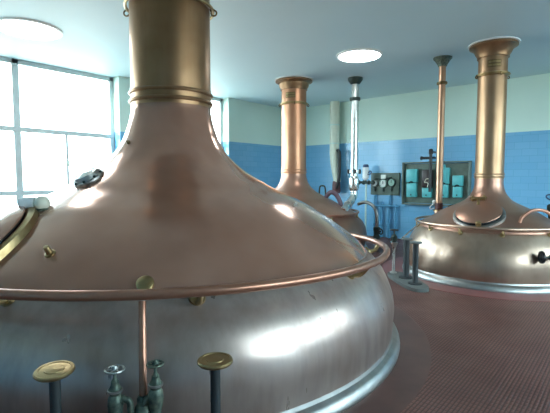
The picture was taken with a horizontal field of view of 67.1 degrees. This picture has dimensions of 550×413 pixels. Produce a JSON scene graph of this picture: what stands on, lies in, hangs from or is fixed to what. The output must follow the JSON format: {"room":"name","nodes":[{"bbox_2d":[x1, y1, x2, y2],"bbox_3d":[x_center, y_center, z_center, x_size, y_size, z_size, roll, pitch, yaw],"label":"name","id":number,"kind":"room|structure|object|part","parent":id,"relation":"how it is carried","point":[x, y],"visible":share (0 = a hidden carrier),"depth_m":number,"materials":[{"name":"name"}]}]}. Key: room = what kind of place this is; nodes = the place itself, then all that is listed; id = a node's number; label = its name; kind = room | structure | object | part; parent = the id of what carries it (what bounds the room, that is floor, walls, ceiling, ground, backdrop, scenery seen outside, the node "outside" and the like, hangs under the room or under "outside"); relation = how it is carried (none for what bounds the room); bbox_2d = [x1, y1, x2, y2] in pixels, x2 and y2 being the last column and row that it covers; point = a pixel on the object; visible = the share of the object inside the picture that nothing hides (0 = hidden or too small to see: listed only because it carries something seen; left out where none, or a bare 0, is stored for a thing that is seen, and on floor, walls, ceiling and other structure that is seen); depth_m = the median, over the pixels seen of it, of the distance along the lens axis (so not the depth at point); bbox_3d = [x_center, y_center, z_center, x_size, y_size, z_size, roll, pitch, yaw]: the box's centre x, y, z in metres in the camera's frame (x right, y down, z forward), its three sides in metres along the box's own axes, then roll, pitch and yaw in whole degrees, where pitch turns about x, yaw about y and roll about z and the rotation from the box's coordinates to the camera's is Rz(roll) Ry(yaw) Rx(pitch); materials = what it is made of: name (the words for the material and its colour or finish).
{"room":"processing plant","nodes":[
{"label":"processing plant","id":0,"kind":"room"},
{"bbox_2d":[113,76,281,188],"bbox_3d":[-4.639,-0.840,7.924,0.360,3.820,15.100,3,5,41],"label":"wall","id":1,"kind":"structure","parent":0,"point":[252,132],"depth_m":12.00,"materials":[{"name":"paint"}]},
{"bbox_2d":[0,56,114,203],"bbox_3d":[-5.463,-1.208,7.063,0.114,2.970,5.760,3,5,41],"label":"window","id":2,"kind":"structure","parent":1,"relation":"in","point":[16,128],"depth_m":7.90,"materials":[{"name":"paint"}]},
{"bbox_2d":[212,97,222,147],"bbox_3d":[-2.272,-1.454,10.740,0.078,2.970,2.410,3,5,41],"label":"window","id":3,"kind":"structure","parent":1,"relation":"in","point":[219,100],"depth_m":11.52,"materials":[{"name":"paint"}]},
{"bbox_2d":[0,0,549,107],"bbox_3d":[0.428,-2.551,3.379,13.810,0.200,15.500,3,5,41],"label":"ceiling","id":4,"kind":"structure","parent":0,"point":[254,43],"depth_m":6.63,"materials":[{"name":"paint"}]},
{"bbox_2d":[0,17,62,39],"bbox_3d":[-3.648,-2.616,6.154,0.910,0.040,0.910,3,5,41],"label":"recessed light","id":5,"kind":"object","parent":4,"relation":"in","point":[27,28],"visible":1,"depth_m":6.08,"materials":[{"name":"white plastic"}]},
{"bbox_2d":[329,101,340,193],"bbox_3d":[1.781,-1.692,12.029,0.436,2.655,0.300,3,5,41],"label":"duct","id":6,"kind":"object","parent":4,"relation":"attached to","point":[335,153],"visible":0.95,"depth_m":11.94,"materials":[{"name":"white metal"}]},
{"bbox_2d":[347,76,362,204],"bbox_3d":[1.729,-1.417,9.210,0.330,2.839,0.464,3,5,41],"label":"pipe","id":7,"kind":"object","parent":4,"relation":"attached to","point":[354,81],"visible":0.94,"depth_m":9.19,"materials":[{"name":"silver metal"}]},
{"bbox_2d":[336,48,382,62],"bbox_3d":[1.514,-2.703,7.460,0.820,0.040,0.820,3,5,41],"label":"recessed light","id":8,"kind":"object","parent":4,"relation":"in","point":[355,55],"visible":1,"depth_m":7.37,"materials":[{"name":"white plastic"}]},
{"bbox_2d":[339,50,379,61],"bbox_3d":[1.514,-2.702,7.460,0.746,0.038,0.746,3,5,41],"label":"diffuser","id":9,"kind":"object","parent":8,"relation":"attached to","point":[346,55],"depth_m":7.39,"materials":[{"name":"white plastic"}]},
{"bbox_2d":[429,55,451,210],"bbox_3d":[3.083,-1.327,7.723,0.330,2.820,0.330,3,5,41],"label":"copper pipe","id":10,"kind":"object","parent":4,"relation":"attached to","point":[442,61],"visible":0.93,"depth_m":7.67,"materials":[{"name":"brown metal"}]},
{"bbox_2d":[306,73,549,238],"bbox_3d":[5.457,-0.929,9.264,13.810,3.820,0.200,3,5,41],"label":"wall","id":11,"kind":"structure","parent":0,"point":[393,130],"depth_m":10.57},
{"bbox_2d":[373,195,375,234],"bbox_3d":[2.763,0.260,11.501,0.072,1.150,0.094,3,5,41],"label":"pipe","id":12,"kind":"object","parent":11,"relation":"attached to","point":[374,195],"visible":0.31,"depth_m":11.47,"materials":[{"name":"blue metal"}]},
{"bbox_2d":[369,205,399,206],"bbox_3d":[2.949,-0.018,11.239,0.900,0.044,0.044,3,5,41],"label":"pipe","id":13,"kind":"object","parent":12,"relation":"attached to","point":[369,205],"visible":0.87,"depth_m":11.15,"materials":[{"name":"blue metal"}]},
{"bbox_2d":[380,201,382,236],"bbox_3d":[2.914,0.353,11.376,0.072,0.980,0.094,3,5,41],"label":"pipe","id":14,"kind":"object","parent":11,"relation":"attached to","point":[381,208],"visible":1,"depth_m":11.34,"materials":[{"name":"blue metal"}]},
{"bbox_2d":[371,173,399,194],"bbox_3d":[2.963,-0.610,11.238,0.830,0.600,0.141,3,5,41],"label":"panel","id":15,"kind":"object","parent":11,"relation":"attached to","point":[385,183],"visible":0.93,"depth_m":11.20,"materials":[{"name":"metal"}]},
{"bbox_2d":[387,196,390,237],"bbox_3d":[3.087,0.279,11.219,0.072,1.150,0.094,3,5,41],"label":"pipe","id":16,"kind":"object","parent":11,"relation":"attached to","point":[389,208],"visible":1,"depth_m":11.19,"materials":[{"name":"blue metal"}]},
{"bbox_2d":[394,204,397,234],"bbox_3d":[3.238,0.402,11.095,0.072,0.920,0.094,3,5,41],"label":"pipe","id":17,"kind":"object","parent":11,"relation":"attached to","point":[396,208],"visible":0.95,"depth_m":11.06,"materials":[{"name":"blue metal"}]},
{"bbox_2d":[420,149,435,191],"bbox_3d":[3.818,-0.895,10.333,0.300,1.050,0.348,3,5,41],"label":"conduit","id":18,"kind":"object","parent":11,"relation":"attached to","point":[431,151],"visible":1,"depth_m":10.16,"materials":[{"name":"metal"}]},
{"bbox_2d":[401,160,471,205],"bbox_3d":[3.968,-0.569,10.329,1.680,1.100,0.190,3,5,41],"label":"switch panel","id":19,"kind":"object","parent":11,"relation":"attached to","point":[457,177],"visible":0.86,"depth_m":10.38,"materials":[{"name":"teal metal"}]},
{"bbox_2d":[365,236,549,412],"bbox_3d":[0.428,1.460,3.646,13.810,0.200,15.500,3,5,41],"label":"floor","id":20,"kind":"structure","parent":0,"point":[488,355],"depth_m":3.88,"materials":[{"name":"red tile"}]},
{"bbox_2d":[0,0,399,412],"bbox_3d":[-1.123,-0.614,4.543,4.964,3.820,4.964,3,5,41],"label":"kettle","id":21,"kind":"object","parent":20,"relation":"on","point":[220,258],"visible":1,"depth_m":2.90,"materials":[{"name":"metal"}]},
{"bbox_3d":[-2.391,0.314,3.174,1.026,0.624,0.821,3,5,41],"label":"hatch lid","id":22,"kind":"part","parent":21,"relation":"part of","materials":[{"name":"orange metal"}]},
{"bbox_3d":[-1.911,-0.027,3.405,0.124,0.124,0.124,3,5,41],"label":"ball knob","id":23,"kind":"part","parent":21,"relation":"part of","materials":[{"name":"white plastic"}]},
{"bbox_3d":[-1.718,-0.249,3.859,0.291,0.237,0.285,3,5,41],"label":"sight glass","id":24,"kind":"part","parent":21,"relation":"part of","materials":[{"name":"metal"}]},
{"bbox_3d":[-1.123,0.408,4.612,4.635,0.179,4.635,3,5,41],"label":"rail","id":25,"kind":"part","parent":21,"relation":"part of","materials":[{"name":"orange metal"}]},
{"bbox_2d":[275,75,368,248],"bbox_3d":[0.428,-0.943,9.473,3.407,3.820,3.407,-3,5,-36],"label":"kettle","id":26,"kind":"object","parent":20,"relation":"on","point":[293,182],"visible":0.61,"depth_m":9.15,"materials":[{"name":"metal"}]},
{"bbox_3d":[0.339,-2.452,9.114,0.221,0.120,0.031,1,4,19],"label":"name plate","id":27,"kind":"part","parent":26,"relation":"part of","materials":[{"name":"brown metal"}]},
{"bbox_3d":[0.428,0.105,9.543,2.972,0.052,2.972,3,5,41],"label":"rail","id":28,"kind":"part","parent":26,"relation":"part of","materials":[{"name":"orange metal"}]},
{"bbox_2d":[359,164,374,226],"bbox_3d":[2.483,-0.152,11.358,0.510,1.990,0.170,3,5,41],"label":"pressure transmitter","id":29,"kind":"object","parent":20,"relation":"on","point":[365,173],"visible":0.97,"depth_m":11.27,"materials":[{"name":"white metal"}]},
{"bbox_3d":[2.492,0.090,11.406,0.049,1.500,0.050,3,5,41],"label":"support post","id":30,"kind":"part","parent":29,"relation":"part of","materials":[{"name":"white metal"}]},
{"bbox_3d":[2.483,-0.676,11.323,0.510,0.160,0.120,3,5,41],"label":"arm","id":31,"kind":"part","parent":29,"relation":"part of"},
{"bbox_2d":[357,201,382,251],"bbox_3d":[2.086,0.433,9.151,0.635,1.114,0.189,3,5,41],"label":"curved pipe","id":32,"kind":"object","parent":20,"relation":"on","point":[376,228],"visible":0.94,"depth_m":9.03,"materials":[{"name":"grey metal"}]},
{"bbox_2d":[342,306,430,412],"bbox_3d":[-1.123,1.291,4.671,5.400,0.002,5.400,3,5,41],"label":"trim","id":33,"kind":"structure","parent":20,"relation":"on","point":[410,372],"depth_m":3.38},
{"bbox_2d":[33,360,74,412],"bbox_3d":[-1.077,1.127,2.047,0.184,0.679,0.184,3,5,41],"label":"post","id":34,"kind":"object","parent":33,"relation":"on","point":[52,373],"visible":1,"depth_m":2.01,"materials":[{"name":"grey metal"}]},
{"bbox_2d":[104,301,163,412],"bbox_3d":[-0.738,0.998,2.197,0.300,0.916,0.299,3,5,41],"label":"valve manifold","id":35,"kind":"object","parent":33,"relation":"on","point":[151,402],"visible":1,"depth_m":2.15,"materials":[{"name":"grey metal"}]},
{"bbox_2d":[197,352,232,412],"bbox_3d":[-0.308,1.120,2.160,0.184,0.677,0.184,3,5,41],"label":"post","id":36,"kind":"object","parent":33,"relation":"on","point":[214,362],"visible":1,"depth_m":2.12,"materials":[{"name":"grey metal"}]},
{"bbox_2d":[388,271,428,291],"bbox_3d":[2.036,1.151,6.410,0.339,0.050,1.117,0,4,-5],"label":"base","id":37,"kind":"object","parent":20,"relation":"on","point":[393,276],"depth_m":6.16,"materials":[{"name":"grey concrete"}]},
{"bbox_2d":[390,229,398,272],"bbox_3d":[1.962,0.731,6.846,0.140,0.730,0.140,3,5,41],"label":"column","id":38,"kind":"structure","parent":37,"relation":"on","point":[393,242],"depth_m":6.82,"materials":[{"name":"silver metal"}]},
{"bbox_2d":[399,237,412,278],"bbox_3d":[2.056,0.805,6.502,0.221,0.627,0.221,3,5,41],"label":"post","id":39,"kind":"object","parent":37,"relation":"on","point":[406,245],"visible":1,"depth_m":6.46,"materials":[{"name":"grey metal"}]},
{"bbox_2d":[408,241,421,284],"bbox_3d":[2.075,0.830,6.128,0.202,0.627,0.202,3,5,41],"label":"post","id":40,"kind":"object","parent":37,"relation":"on","point":[414,281],"visible":1,"depth_m":6.10,"materials":[{"name":"grey metal"}]},
{"bbox_2d":[382,257,549,301],"bbox_3d":[3.614,1.126,7.115,3.440,0.006,3.440,3,5,41],"label":"trim","id":41,"kind":"structure","parent":20,"relation":"on","point":[387,266],"depth_m":5.83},
{"bbox_2d":[402,36,549,293],"bbox_3d":[3.614,-0.777,6.988,2.814,3.820,2.814,3,5,41],"label":"kettle","id":42,"kind":"object","parent":20,"relation":"on","point":[489,241],"visible":0.98,"depth_m":6.37,"materials":[{"name":"metal"}]},
{"bbox_3d":[3.155,0.074,6.436,0.664,0.326,0.583,3,5,41],"label":"hatch lid","id":43,"kind":"part","parent":42,"relation":"part of","materials":[{"name":"brown metal"}]},
{"bbox_3d":[3.614,0.256,7.057,2.344,0.044,2.344,3,5,41],"label":"rail","id":44,"kind":"part","parent":42,"relation":"part of","materials":[{"name":"orange metal"}]},
{"bbox_3d":[3.538,-2.311,6.687,0.200,0.120,0.032,1,4,21],"label":"name plate","id":45,"kind":"part","parent":42,"relation":"part of","materials":[{"name":"brown metal"}]}
]}

